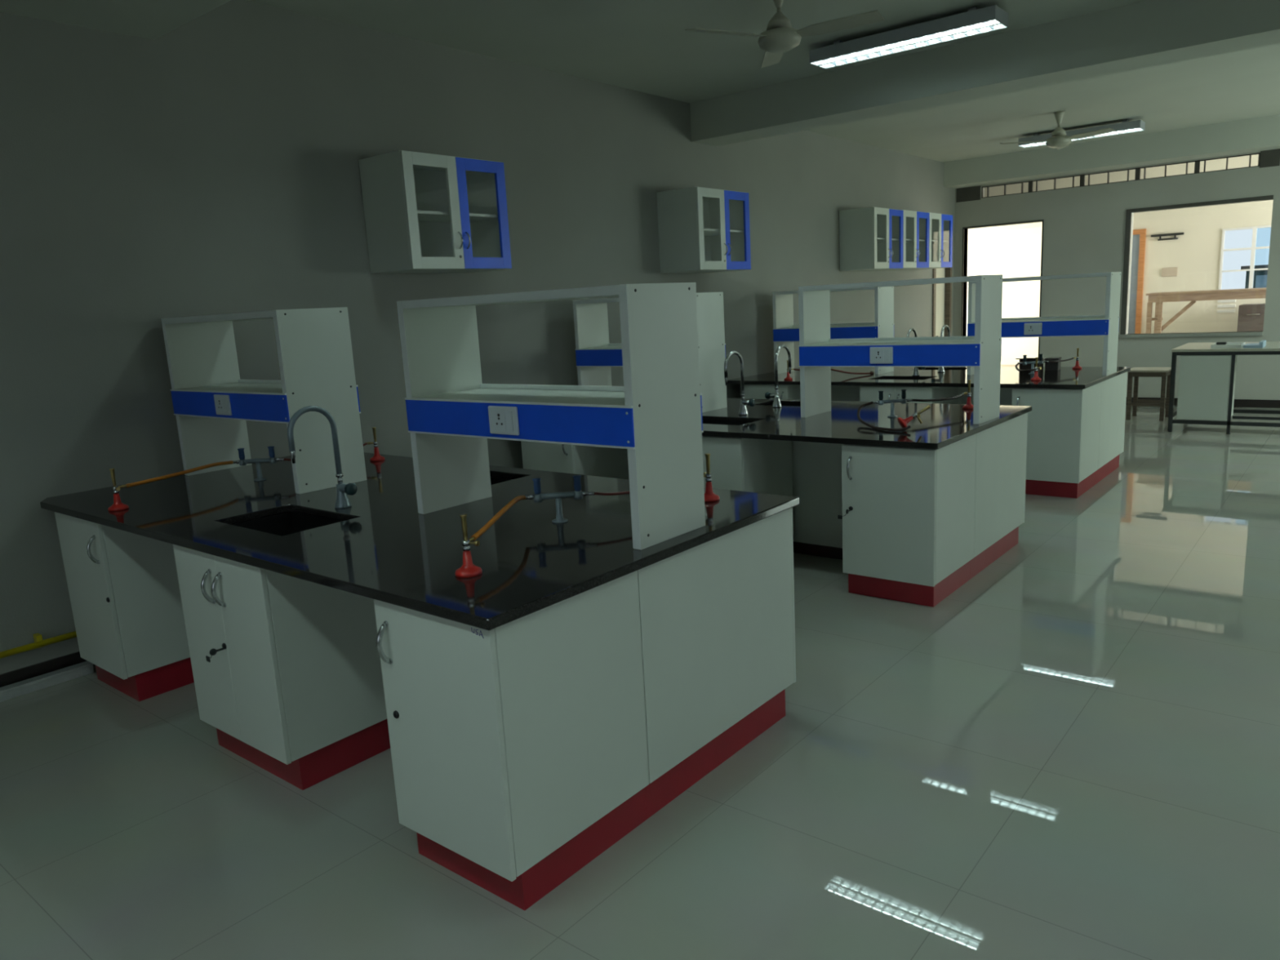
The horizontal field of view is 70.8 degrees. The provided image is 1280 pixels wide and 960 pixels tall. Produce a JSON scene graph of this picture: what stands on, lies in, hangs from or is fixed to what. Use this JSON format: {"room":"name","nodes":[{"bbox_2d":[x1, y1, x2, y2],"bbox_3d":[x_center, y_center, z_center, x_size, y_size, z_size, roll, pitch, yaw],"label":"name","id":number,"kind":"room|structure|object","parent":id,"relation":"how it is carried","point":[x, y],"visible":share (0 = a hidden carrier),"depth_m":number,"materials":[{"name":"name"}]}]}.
{"room":"science classroom","nodes":[
{"label":"science classroom","id":0,"kind":"room"},
{"bbox_2d":[0,0,955,674],"bbox_3d":[-0.812,-1.403,6.954,0.200,3.530,17.550,6,14,39],"label":"wall","id":1,"kind":"structure","parent":0,"point":[209,165],"depth_m":5.20,"materials":[{"name":"beige paint"}]},
{"bbox_2d":[0,631,76,658],"bbox_3d":[-4.249,1.162,2.800,0.061,0.062,5.580,6,14,39],"label":"gas pipe","id":2,"kind":"object","parent":1,"relation":"attached to","point":[38,642],"visible":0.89,"depth_m":4.37,"materials":[{"name":"yellow metal"}]},
{"bbox_2d":[0,651,95,687],"bbox_3d":[-0.888,0.358,6.914,0.012,0.100,16.360,6,14,39],"label":"baseboard","id":3,"kind":"structure","parent":1,"relation":"attached to","point":[51,665],"depth_m":4.42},
{"bbox_2d":[0,0,231,39],"bbox_3d":[0.025,-1.959,1.604,7.700,0.300,1.500,6,14,39],"label":"beam","id":4,"kind":"structure","parent":1,"relation":"attached to","point":[145,19],"depth_m":4.18,"materials":[{"name":"white paint"}]},
{"bbox_2d":[358,150,511,273],"bbox_3d":[-1.285,-1.696,5.791,0.469,0.685,0.812,6,14,39],"label":"upper cabinet","id":5,"kind":"object","parent":1,"relation":"attached to","point":[424,213],"visible":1,"depth_m":5.66,"materials":[{"name":"white laminate"}]},
{"bbox_2d":[417,210,497,222],"bbox_3d":[-1.315,-1.699,5.816,0.375,0.018,0.774,6,14,39],"label":"shelf","id":6,"kind":"object","parent":5,"relation":"attached to","point":[424,216],"depth_m":5.89,"materials":[{"name":"white laminate"}]},
{"bbox_2d":[656,186,751,272],"bbox_3d":[0.599,-2.222,8.066,0.469,0.685,0.812,6,14,39],"label":"upper cabinet","id":7,"kind":"object","parent":1,"relation":"attached to","point":[701,229],"visible":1,"depth_m":7.88,"materials":[{"name":"white laminate"}]},
{"bbox_2d":[703,228,743,235],"bbox_3d":[0.569,-2.225,8.090,0.375,0.018,0.774,6,14,39],"label":"shelf","id":8,"kind":"object","parent":7,"relation":"attached to","point":[707,232],"depth_m":8.22,"materials":[{"name":"white laminate"}]},
{"bbox_2d":[839,206,903,271],"bbox_3d":[2.768,-2.847,10.682,0.469,0.685,0.812,6,14,39],"label":"upper cabinet","id":9,"kind":"object","parent":1,"relation":"attached to","point":[871,238],"visible":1,"depth_m":10.47,"materials":[{"name":"white laminate"}]},
{"bbox_2d":[876,237,898,242],"bbox_3d":[2.738,-2.850,10.706,0.375,0.018,0.774,6,14,39],"label":"shelf","id":10,"kind":"object","parent":9,"relation":"attached to","point":[878,239],"depth_m":10.83,"materials":[{"name":"white laminate"}]},
{"bbox_2d":[883,209,929,270],"bbox_3d":[3.280,-2.999,11.298,0.469,0.685,0.812,6,14,39],"label":"upper cabinet","id":11,"kind":"object","parent":1,"relation":"attached to","point":[916,224],"visible":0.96,"depth_m":11.40,"materials":[{"name":"white laminate"}]},
{"bbox_2d":[906,239,924,243],"bbox_3d":[3.249,-3.003,11.322,0.375,0.018,0.774,6,14,39],"label":"shelf","id":12,"kind":"object","parent":11,"relation":"attached to","point":[908,241],"depth_m":11.45,"materials":[{"name":"white laminate"}]},
{"bbox_2d":[911,212,952,269],"bbox_3d":[3.791,-3.150,11.914,0.469,0.685,0.812,6,14,39],"label":"upper cabinet","id":13,"kind":"object","parent":1,"relation":"attached to","point":[940,225],"visible":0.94,"depth_m":12.03,"materials":[{"name":"white laminate"}]},
{"bbox_2d":[931,240,948,243],"bbox_3d":[3.761,-3.153,11.939,0.375,0.018,0.774,6,14,39],"label":"shelf","id":14,"kind":"object","parent":13,"relation":"attached to","point":[932,241],"depth_m":12.01,"materials":[{"name":"white laminate"}]},
{"bbox_2d":[932,267,951,337],"bbox_3d":[4.338,-2.197,13.238,0.220,2.160,0.700,6,14,39],"label":"door","id":15,"kind":"structure","parent":1,"relation":"in","point":[941,292],"depth_m":13.25,"materials":[{"name":"beige paint"}]},
{"bbox_2d":[689,0,1279,146],"bbox_3d":[3.579,-2.964,5.893,7.700,0.330,0.420,6,14,39],"label":"ceiling beam","id":16,"kind":"structure","parent":1,"relation":"attached to","point":[1147,33],"depth_m":6.47,"materials":[{"name":"white paint"}]},
{"bbox_2d":[0,404,1279,959],"bbox_3d":[2.463,0.279,6.917,10.600,0.100,21.000,6,14,39],"label":"floor","id":17,"kind":"structure","parent":0,"point":[1073,753],"depth_m":3.06,"materials":[{"name":"tile"}]},
{"bbox_2d":[0,661,93,702],"bbox_3d":[-4.362,1.399,2.621,0.062,0.052,5.080,6,14,39],"label":"pipe","id":18,"kind":"object","parent":17,"relation":"on","point":[43,681],"visible":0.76,"depth_m":4.37,"materials":[{"name":"metal"}]},
{"bbox_2d":[54,511,194,701],"bbox_3d":[-2.368,0.537,4.379,0.505,0.865,0.642,6,14,39],"label":"base cabinet","id":19,"kind":"object","parent":17,"relation":"on","point":[123,587],"visible":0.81,"depth_m":4.14,"materials":[{"name":"white laminate"}]},
{"bbox_2d":[173,544,390,790],"bbox_3d":[-1.356,0.643,3.554,0.660,0.865,0.659,6,14,39],"label":"base cabinet","id":20,"kind":"object","parent":17,"relation":"on","point":[287,671],"visible":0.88,"depth_m":3.31,"materials":[{"name":"white laminate"}]},
{"bbox_2d":[40,452,799,630],"bbox_3d":[-1.148,0.201,3.958,3.277,0.244,1.614,6,14,39],"label":"countertop","id":21,"kind":"structure","parent":20,"relation":"on","point":[380,547],"depth_m":3.30,"materials":[{"name":"black stone"}]},
{"bbox_2d":[107,468,129,511],"bbox_3d":[-2.320,0.040,3.988,0.089,0.184,0.082,-5,11,-8],"label":"gas burner","id":22,"kind":"object","parent":21,"relation":"on","point":[117,505],"visible":1,"depth_m":3.98,"materials":[{"name":"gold metal"}]},
{"bbox_2d":[233,445,284,480],"bbox_3d":[-1.934,-0.083,4.559,0.268,0.168,0.059,-4,11,-5],"label":"tap","id":23,"kind":"object","parent":21,"relation":"on","point":[242,462],"visible":1,"depth_m":4.55,"materials":[{"name":"grey metal"}]},
{"bbox_2d":[125,460,233,487],"bbox_3d":[-2.163,-0.036,4.279,0.045,0.027,0.596,2,12,23],"label":"gas hose","id":24,"kind":"object","parent":23,"relation":"attached to","point":[184,472],"visible":1,"depth_m":4.22,"materials":[{"name":"orange rubber"}]},
{"bbox_2d":[160,306,366,493],"bbox_3d":[-1.916,-0.419,4.538,1.141,0.832,0.391,6,14,39],"label":"shelf","id":25,"kind":"object","parent":21,"relation":"on","point":[212,406],"visible":0.99,"depth_m":4.29,"materials":[{"name":"white laminate"}]},
{"bbox_2d":[213,394,231,415],"bbox_3d":[-2.043,-0.367,4.406,0.146,0.100,0.013,6,14,39],"label":"power socket","id":26,"kind":"object","parent":25,"relation":"attached to","point":[223,402],"depth_m":4.39,"materials":[{"name":"white plastic"}]},
{"bbox_2d":[231,511,342,536],"bbox_3d":[-1.415,0.291,3.651,0.544,0.212,0.354,6,14,39],"label":"sink","id":27,"kind":"object","parent":21,"relation":"in","point":[282,523],"depth_m":3.84,"materials":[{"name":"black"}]},
{"bbox_2d":[287,405,357,508],"bbox_3d":[-1.296,-0.084,3.671,0.122,0.440,0.242,6,14,39],"label":"faucet","id":28,"kind":"object","parent":21,"relation":"on","point":[342,501],"visible":1,"depth_m":3.72,"materials":[{"name":"grey metal"}]},
{"bbox_2d":[364,426,385,461],"bbox_3d":[-1.470,-0.201,4.999,0.089,0.184,0.082,2,12,24],"label":"gas burner","id":29,"kind":"object","parent":21,"relation":"on","point":[376,457],"visible":1,"depth_m":4.99,"materials":[{"name":"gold metal"}]},
{"bbox_2d":[454,513,482,577],"bbox_3d":[-0.518,0.192,2.701,0.090,0.184,0.082,-11,13,-35],"label":"gas burner","id":30,"kind":"object","parent":21,"relation":"on","point":[468,569],"visible":1,"depth_m":2.69,"materials":[{"name":"red metal"}]},
{"bbox_2d":[490,476,512,484],"bbox_3d":[-0.808,0.117,4.384,0.544,0.212,0.309,6,14,39],"label":"sink","id":31,"kind":"object","parent":21,"relation":"in","point":[494,480],"depth_m":4.45,"materials":[{"name":"black metal"}]},
{"bbox_2d":[396,282,705,550],"bbox_3d":[-0.352,-0.260,3.283,1.141,0.832,0.391,6,14,39],"label":"shelf","id":32,"kind":"object","parent":21,"relation":"on","point":[655,415],"visible":1,"depth_m":3.04,"materials":[{"name":"white laminate"}]},
{"bbox_2d":[488,405,519,435],"bbox_3d":[-0.478,-0.208,3.151,0.146,0.100,0.013,6,14,39],"label":"power socket","id":33,"kind":"object","parent":32,"relation":"attached to","point":[502,420],"depth_m":3.14,"materials":[{"name":"white plastic"}]},
{"bbox_2d":[524,475,594,523],"bbox_3d":[-0.300,0.070,3.310,0.268,0.168,0.059,-4,11,-5],"label":"tap","id":34,"kind":"object","parent":21,"relation":"on","point":[578,494],"visible":0.98,"depth_m":3.30,"materials":[{"name":"grey metal"}]},
{"bbox_2d":[471,495,525,541],"bbox_3d":[-0.458,0.108,3.018,0.036,0.043,0.583,-1,11,9],"label":"gas hose","id":35,"kind":"object","parent":34,"relation":"attached to","point":[508,505],"visible":1,"depth_m":2.91,"materials":[{"name":"orange rubber"}]},
{"bbox_2d":[594,490,630,495],"bbox_3d":[0.034,0.027,3.403,0.462,0.024,0.048,-9,12,-28],"label":"gas hose","id":36,"kind":"object","parent":34,"relation":"attached to","point":[628,491],"visible":0.26,"depth_m":3.31,"materials":[{"name":"red rubber"}]},
{"bbox_2d":[703,453,719,502],"bbox_3d":[0.266,-0.012,3.540,0.089,0.184,0.082,2,12,24],"label":"gas burner","id":37,"kind":"object","parent":21,"relation":"on","point":[709,496],"visible":0.88,"depth_m":3.53,"materials":[{"name":"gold metal"}]},
{"bbox_2d":[373,570,648,911],"bbox_3d":[-0.388,0.738,2.791,0.512,0.865,0.651,6,14,39],"label":"base cabinet","id":38,"kind":"object","parent":17,"relation":"on","point":[518,747],"visible":0.9,"depth_m":2.59,"materials":[{"name":"white laminate"}]},
{"bbox_2d":[520,440,629,479],"bbox_3d":[-0.478,-0.005,6.659,0.505,0.865,0.642,6,14,39],"label":"base cabinet","id":39,"kind":"object","parent":17,"relation":"on","point":[599,461],"visible":0.27,"depth_m":6.43,"materials":[{"name":"white laminate"}]},
{"bbox_2d":[637,507,795,819],"bbox_3d":[0.133,0.589,3.419,0.512,0.865,1.005,6,14,39],"label":"base cabinet","id":40,"kind":"object","parent":17,"relation":"on","point":[717,615],"visible":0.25,"depth_m":3.18,"materials":[{"name":"white laminate"}]},
{"bbox_2d":[702,435,793,534],"bbox_3d":[0.539,0.099,5.840,0.660,0.865,0.642,6,14,39],"label":"base cabinet","id":41,"kind":"object","parent":17,"relation":"on","point":[736,464],"visible":0.11,"depth_m":5.50,"materials":[{"name":"white laminate"}]},
{"bbox_2d":[702,398,1031,449],"bbox_3d":[0.743,-0.409,6.221,3.290,0.382,1.614,6,14,39],"label":"countertop","id":42,"kind":"structure","parent":41,"relation":"on","point":[942,425],"depth_m":5.45,"materials":[{"name":"black stone"}]},
{"bbox_2d":[573,292,727,412],"bbox_3d":[0.059,-0.953,6.752,1.141,0.832,0.391,6,14,39],"label":"shelf","id":43,"kind":"object","parent":42,"relation":"on","point":[595,357],"visible":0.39,"depth_m":6.69,"materials":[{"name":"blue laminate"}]},
{"bbox_2d":[702,420,748,425],"bbox_3d":[0.526,-0.257,5.946,0.544,0.212,0.354,6,14,39],"label":"sink","id":44,"kind":"object","parent":42,"relation":"in","point":[713,422],"depth_m":6.08,"materials":[{"name":"black metal"}]},
{"bbox_2d":[724,351,755,415],"bbox_3d":[0.660,-0.643,6.017,0.122,0.440,0.242,6,14,39],"label":"faucet","id":45,"kind":"object","parent":42,"relation":"on","point":[743,410],"visible":1,"depth_m":6.08,"materials":[{"name":"silver metal"}]},
{"bbox_2d":[764,344,791,407],"bbox_3d":[1.006,-0.756,6.507,0.122,0.440,0.242,6,14,39],"label":"faucet","id":46,"kind":"object","parent":42,"relation":"on","point":[776,403],"visible":1,"depth_m":6.44,"materials":[{"name":"silver metal"}]},
{"bbox_2d":[767,404,800,406],"bbox_3d":[1.125,-0.429,6.669,0.544,0.212,0.304,6,14,39],"label":"sink","id":47,"kind":"object","parent":42,"relation":"in","point":[767,405],"depth_m":6.80,"materials":[{"name":"black metal"}]},
{"bbox_2d":[857,400,911,431],"bbox_3d":[1.398,-0.376,5.311,0.168,0.106,0.644,-4,11,-4],"label":"gas hose","id":48,"kind":"object","parent":42,"relation":"on","point":[872,402],"visible":1,"depth_m":5.20,"materials":[{"name":"rubber"}]},
{"bbox_2d":[873,389,912,417],"bbox_3d":[1.576,-0.478,5.623,0.268,0.168,0.059,-4,11,-5],"label":"tap","id":49,"kind":"object","parent":42,"relation":"on","point":[881,402],"visible":1,"depth_m":5.61,"materials":[{"name":"grey metal"}]},
{"bbox_2d":[911,392,964,401],"bbox_3d":[1.903,-0.519,5.705,0.442,0.028,0.056,-9,12,-26],"label":"gas hose","id":50,"kind":"object","parent":49,"relation":"attached to","point":[962,393],"visible":1,"depth_m":5.67,"materials":[{"name":"rubber"}]},
{"bbox_2d":[798,274,1002,424],"bbox_3d":[1.574,-0.799,5.534,1.141,0.832,0.391,6,14,39],"label":"shelf","id":51,"kind":"object","parent":42,"relation":"on","point":[818,353],"visible":1,"depth_m":5.36,"materials":[{"name":"blue laminate"}]},
{"bbox_2d":[870,346,893,364],"bbox_3d":[1.447,-0.747,5.401,0.146,0.100,0.013,6,14,39],"label":"power socket","id":52,"kind":"object","parent":51,"relation":"attached to","point":[878,355],"depth_m":5.40,"materials":[{"name":"white plastic"}]},
{"bbox_2d":[960,379,973,408],"bbox_3d":[2.128,-0.556,5.832,0.089,0.184,0.082,2,12,24],"label":"gas burner","id":53,"kind":"object","parent":42,"relation":"on","point":[968,406],"visible":0.94,"depth_m":5.82,"materials":[{"name":"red metal"}]},
{"bbox_2d":[744,383,800,399],"bbox_3d":[1.388,-0.541,8.910,0.505,0.865,0.642,6,14,39],"label":"base cabinet","id":54,"kind":"object","parent":17,"relation":"on","point":[788,392],"visible":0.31,"depth_m":8.61,"materials":[{"name":"white laminate"}]},
{"bbox_2d":[791,440,843,559],"bbox_3d":[0.463,0.002,6.363,2.734,0.865,0.026,6,14,39],"label":"panel","id":55,"kind":"object","parent":17,"relation":"on","point":[816,467],"visible":0.02,"depth_m":5.82,"materials":[{"name":"white laminate"}]},
{"bbox_2d":[837,433,976,607],"bbox_3d":[1.502,0.198,5.060,0.525,0.865,0.668,6,14,39],"label":"base cabinet","id":56,"kind":"object","parent":17,"relation":"on","point":[908,517],"visible":0.98,"depth_m":4.86,"materials":[{"name":"white laminate"}]},
{"bbox_2d":[859,385,957,404],"bbox_3d":[2.406,-0.437,8.091,0.660,0.865,0.642,6,14,39],"label":"base cabinet","id":57,"kind":"object","parent":17,"relation":"on","point":[867,393],"visible":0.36,"depth_m":7.82,"materials":[{"name":"white laminate"}]},
{"bbox_2d":[831,385,1013,405],"bbox_3d":[2.329,-0.534,8.614,2.734,0.865,0.026,6,14,39],"label":"panel","id":58,"kind":"object","parent":17,"relation":"on","point":[838,393],"visible":0.04,"depth_m":8.71,"materials":[{"name":"white laminate"}]},
{"bbox_2d":[969,413,1027,579],"bbox_3d":[2.028,0.047,5.694,0.525,0.865,1.005,6,14,39],"label":"base cabinet","id":59,"kind":"object","parent":17,"relation":"on","point":[1001,449],"visible":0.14,"depth_m":5.47,"materials":[{"name":"white laminate"}]},
{"bbox_2d":[1011,382,1102,497],"bbox_3d":[3.372,-0.340,7.319,0.520,0.865,0.651,6,14,39],"label":"base cabinet","id":60,"kind":"object","parent":17,"relation":"on","point":[1063,428],"visible":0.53,"depth_m":7.09,"materials":[{"name":"white laminate"}]},
{"bbox_2d":[1094,371,1127,484],"bbox_3d":[3.892,-0.489,7.947,0.520,0.865,1.005,6,14,39],"label":"base cabinet","id":61,"kind":"object","parent":17,"relation":"on","point":[1113,390],"visible":0.18,"depth_m":7.74,"materials":[{"name":"white laminate"}]},
{"bbox_2d":[727,366,1130,389],"bbox_3d":[2.611,-0.877,8.486,3.285,0.244,1.614,6,14,39],"label":"countertop","id":62,"kind":"structure","parent":61,"relation":"on","point":[1066,377],"depth_m":7.98,"materials":[{"name":"black stone"}]},
{"bbox_2d":[784,360,793,380],"bbox_3d":[1.412,-1.045,8.561,0.090,0.184,0.082,-10,13,-32],"label":"gas burner","id":63,"kind":"object","parent":62,"relation":"on","point":[788,378],"visible":0.88,"depth_m":8.55,"materials":[{"name":"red metal"}]},
{"bbox_2d":[772,286,893,374],"bbox_3d":[1.923,-1.492,9.021,1.141,0.832,0.391,6,14,39],"label":"shelf","id":64,"kind":"object","parent":62,"relation":"on","point":[784,332],"visible":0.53,"depth_m":8.82,"materials":[{"name":"blue laminate"}]},
{"bbox_2d":[793,368,874,374],"bbox_3d":[1.888,-1.042,8.616,0.858,0.105,0.162,-7,11,-17],"label":"gas hose","id":65,"kind":"object","parent":62,"relation":"on","point":[794,369],"visible":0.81,"depth_m":8.58,"materials":[{"name":"red rubber"}]},
{"bbox_2d":[906,328,925,376],"bbox_3d":[2.498,-1.159,8.174,0.122,0.440,0.242,6,14,39],"label":"faucet","id":66,"kind":"object","parent":62,"relation":"on","point":[915,373],"visible":0.47,"depth_m":8.23,"materials":[{"name":"silver metal"}]},
{"bbox_2d":[937,324,950,372],"bbox_3d":[2.868,-1.252,8.550,0.122,0.440,0.242,6,14,39],"label":"faucet","id":67,"kind":"object","parent":62,"relation":"on","point":[940,369],"visible":0.51,"depth_m":8.48,"materials":[{"name":"silver metal"}]},
{"bbox_2d":[1015,357,1044,371],"bbox_3d":[3.540,-1.047,8.151,0.221,0.120,0.180,6,14,39],"label":"box","id":68,"kind":"object","parent":62,"relation":"on","point":[1028,366],"visible":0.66,"depth_m":8.12,"materials":[{"name":"black plastic"}]},
{"bbox_2d":[1017,354,1048,373],"bbox_3d":[3.439,-1.016,7.886,0.268,0.168,0.059,-4,11,-5],"label":"tap","id":69,"kind":"object","parent":62,"relation":"on","point":[1040,362],"visible":0.94,"depth_m":7.88,"materials":[{"name":"grey metal"}]},
{"bbox_2d":[1031,357,1041,380],"bbox_3d":[3.230,-0.906,7.338,0.082,0.184,0.090,2,12,22],"label":"gas burner","id":70,"kind":"object","parent":62,"relation":"on","point":[1036,377],"visible":1,"depth_m":7.33,"materials":[{"name":"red metal"}]},
{"bbox_2d":[966,271,1121,376],"bbox_3d":[3.465,-1.335,7.780,1.141,0.832,0.391,6,14,39],"label":"shelf","id":71,"kind":"object","parent":62,"relation":"on","point":[1107,325],"visible":0.81,"depth_m":7.50,"materials":[{"name":"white laminate"}]},
{"bbox_2d":[1023,322,1042,334],"bbox_3d":[3.338,-1.283,7.648,0.146,0.100,0.013,6,14,39],"label":"power socket","id":72,"kind":"object","parent":71,"relation":"attached to","point":[1029,328],"depth_m":7.64,"materials":[{"name":"white plastic"}]},
{"bbox_2d":[1044,356,1061,370],"bbox_3d":[3.738,-1.052,8.152,0.118,0.108,0.148,4,13,33],"label":"box","id":73,"kind":"object","parent":62,"relation":"on","point":[1048,366],"visible":1,"depth_m":8.10,"materials":[{"name":"black plastic"}]},
{"bbox_2d":[1071,347,1082,368],"bbox_3d":[3.942,-1.096,8.122,0.089,0.184,0.082,2,12,24],"label":"gas burner","id":74,"kind":"object","parent":62,"relation":"on","point":[1077,366],"visible":1,"depth_m":8.11,"materials":[{"name":"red metal"}]},
{"bbox_2d":[1125,367,1171,421],"bbox_3d":[6.149,-1.043,10.882,0.440,0.600,0.450,6,14,39],"label":"stool","id":75,"kind":"object","parent":17,"relation":"on","point":[1135,372],"visible":0.86,"depth_m":10.81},
{"bbox_2d":[1146,287,1266,333],"bbox_3d":[8.663,-2.064,13.236,2.100,1.445,0.800,6,14,39],"label":"trestle table","id":76,"kind":"object","parent":17,"relation":"on","point":[1159,298],"visible":0.82,"depth_m":13.20,"materials":[{"name":"brown wood"}]},
{"bbox_2d":[1167,341,1279,434],"bbox_3d":[6.793,-1.000,9.692,1.750,0.900,1.120,6,14,39],"label":"work table","id":77,"kind":"object","parent":17,"relation":"on","point":[1206,375],"visible":1,"depth_m":9.60,"materials":[{"name":"beige laminate"}]},
{"bbox_2d":[1210,342,1244,348],"bbox_3d":[6.307,-1.445,9.659,0.270,0.035,0.360,6,14,39],"label":"paper tray","id":78,"kind":"object","parent":77,"relation":"on","point":[1240,344],"visible":0.92,"depth_m":9.56,"materials":[{"name":"plastic"}]},
{"bbox_2d":[1243,340,1266,348],"bbox_3d":[6.452,-1.426,9.450,0.170,0.062,0.300,6,14,39],"label":"file box","id":79,"kind":"object","parent":77,"relation":"on","point":[1262,344],"visible":1,"depth_m":9.35,"materials":[{"name":"blue plastic"}]},
{"bbox_2d":[1236,303,1265,331],"bbox_3d":[9.523,-2.026,13.445,1.000,1.200,0.538,6,14,39],"label":"cabinet","id":80,"kind":"object","parent":17,"relation":"on","point":[1251,316],"visible":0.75,"depth_m":13.40,"materials":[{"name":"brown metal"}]},
{"bbox_2d":[248,0,1279,162],"bbox_3d":[2.116,-2.783,4.098,8.100,0.150,17.400,6,14,39],"label":"ceiling","id":81,"kind":"structure","parent":0,"point":[642,46],"depth_m":6.61,"materials":[{"name":"white paint"}]},
{"bbox_2d":[684,0,884,67],"bbox_3d":[0.809,-2.692,5.324,1.097,0.355,0.950,-2,11,3],"label":"ceiling fan","id":82,"kind":"object","parent":81,"relation":"hanging from","point":[780,37],"visible":1,"depth_m":5.12,"materials":[{"name":"beige metal"}]},
{"bbox_2d":[809,4,1008,68],"bbox_3d":[1.795,-3.018,6.125,1.300,0.125,0.250,6,14,39],"label":"ceiling light","id":83,"kind":"object","parent":81,"relation":"attached to","point":[975,21],"visible":1,"depth_m":6.04,"materials":[{"name":"white metal"}]},
{"bbox_2d":[1017,133,1052,147],"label":"ceiling light","id":84,"kind":"object","parent":81,"relation":"attached to","point":[1037,136],"depth_m":10.70,"materials":[{"name":"metal"}]},
{"bbox_2d":[1000,111,1115,149],"bbox_3d":[4.480,-3.718,9.606,1.097,0.355,0.950,3,13,29],"label":"ceiling fan","id":85,"kind":"object","parent":81,"relation":"hanging from","point":[1059,140],"visible":1,"depth_m":9.44,"materials":[{"name":"beige metal"}]},
{"bbox_2d":[1065,119,1145,141],"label":"ceiling light","id":86,"kind":"object","parent":81,"relation":"attached to","point":[1126,126],"depth_m":10.16,"materials":[{"name":"metal"}]},
{"bbox_2d":[968,222,1042,233],"bbox_3d":[5.342,-4.208,14.918,3.960,0.080,3.250,6,14,39],"label":"ceiling","id":87,"kind":"structure","parent":0,"point":[1037,224],"depth_m":15.35,"materials":[{"name":"beige paint"}]},
{"bbox_2d":[953,148,1279,399],"bbox_3d":[7.717,-2.659,11.073,7.700,3.530,0.150,6,14,39],"label":"wall","id":88,"kind":"structure","parent":0,"point":[1084,227],"depth_m":12.10,"materials":[{"name":"beige paint"}]},
{"bbox_2d":[960,219,1044,357],"bbox_3d":[5.283,-2.425,13.146,1.122,2.543,0.170,6,14,39],"label":"door","id":89,"kind":"structure","parent":88,"relation":"in","point":[1039,220],"depth_m":13.18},
{"bbox_2d":[943,114,1279,188],"bbox_3d":[7.449,-4.075,10.562,7.700,0.330,0.450,6,14,39],"label":"trim","id":90,"kind":"structure","parent":88,"relation":"attached to","point":[1263,133],"depth_m":11.41,"materials":[{"name":"white paint"}]},
{"bbox_2d":[955,148,1279,202],"bbox_3d":[6.157,-4.013,11.988,3.880,0.194,0.074,6,14,39],"label":"window","id":91,"kind":"structure","parent":88,"relation":"in","point":[1267,158],"depth_m":11.81,"materials":[{"name":"clear glass"}]},
{"bbox_2d":[1118,195,1273,337],"bbox_3d":[7.093,-2.687,11.563,1.614,1.675,0.180,6,14,39],"label":"window","id":92,"kind":"structure","parent":88,"relation":"in","point":[1128,215],"depth_m":11.77,"materials":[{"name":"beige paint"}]},
{"bbox_2d":[1125,396,1279,408],"bbox_3d":[8.253,-0.912,10.937,6.420,0.100,0.012,6,14,39],"label":"baseboard","id":93,"kind":"structure","parent":88,"relation":"attached to","point":[1237,402],"depth_m":11.37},
{"bbox_2d":[966,154,1273,364],"bbox_3d":[8.894,-3.409,14.441,10.600,3.600,0.200,6,14,39],"label":"wall","id":94,"kind":"structure","parent":0,"point":[1013,253],"depth_m":14.62,"materials":[{"name":"beige paint"}]},
{"bbox_2d":[1128,228,1146,333],"bbox_3d":[8.162,-2.897,15.005,0.360,2.460,0.050,6,14,39],"label":"door","id":95,"kind":"structure","parent":94,"relation":"in","point":[1139,238],"depth_m":14.86,"materials":[{"name":"orange wood"}]},
{"bbox_2d":[1151,232,1184,240],"bbox_3d":[8.486,-3.913,14.495,0.460,0.099,0.050,6,14,39],"label":"tube light","id":96,"kind":"object","parent":94,"relation":"attached to","point":[1175,233],"visible":1,"depth_m":14.47,"materials":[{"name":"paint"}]},
{"bbox_2d":[1161,266,1177,276],"bbox_3d":[8.571,-3.366,14.573,0.220,0.140,0.019,6,14,39],"label":"board","id":97,"kind":"object","parent":94,"relation":"attached to","point":[1166,272],"visible":1,"depth_m":14.57,"materials":[{"name":"beige paper"}]},
{"bbox_2d":[1217,309,1235,312],"bbox_3d":[9.238,-2.661,14.195,0.240,0.046,0.012,6,14,39],"label":"notice sheet","id":98,"kind":"object","parent":94,"relation":"attached to","point":[1224,310],"visible":1,"depth_m":14.18,"materials":[{"name":"white paper"}]},
{"bbox_2d":[1217,304,1235,307],"bbox_3d":[9.232,-2.739,14.178,0.240,0.046,0.016,6,14,39],"label":"notice sheet","id":99,"kind":"object","parent":94,"relation":"attached to","point":[1218,305],"visible":1,"depth_m":14.18,"materials":[{"name":"white paper"}]},
{"bbox_2d":[1217,299,1235,302],"bbox_3d":[9.227,-2.817,14.161,0.240,0.046,0.020,6,14,39],"label":"notice sheet","id":100,"kind":"object","parent":94,"relation":"attached to","point":[1219,300],"visible":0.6,"depth_m":14.16,"materials":[{"name":"white paper"}]},
{"bbox_2d":[1218,225,1271,289],"bbox_3d":[9.531,-3.403,13.809,1.060,0.960,0.080,6,14,39],"label":"window","id":101,"kind":"structure","parent":94,"relation":"in","point":[1253,247],"depth_m":13.90,"materials":[{"name":"white metal"}]},
{"label":"outside","id":102,"kind":"structure","parent":0,"visible":0},
{"bbox_3d":[24.872,-5.364,30.047,70.000,0.130,44.200,6,14,39],"label":"ground","id":103,"kind":"structure","parent":102,"visible":0},
{"bbox_2d":[1240,264,1268,288],"bbox_3d":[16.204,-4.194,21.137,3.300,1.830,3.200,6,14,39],"label":"building","id":104,"kind":"structure","parent":103,"relation":"on","point":[1260,281],"depth_m":20.67,"materials":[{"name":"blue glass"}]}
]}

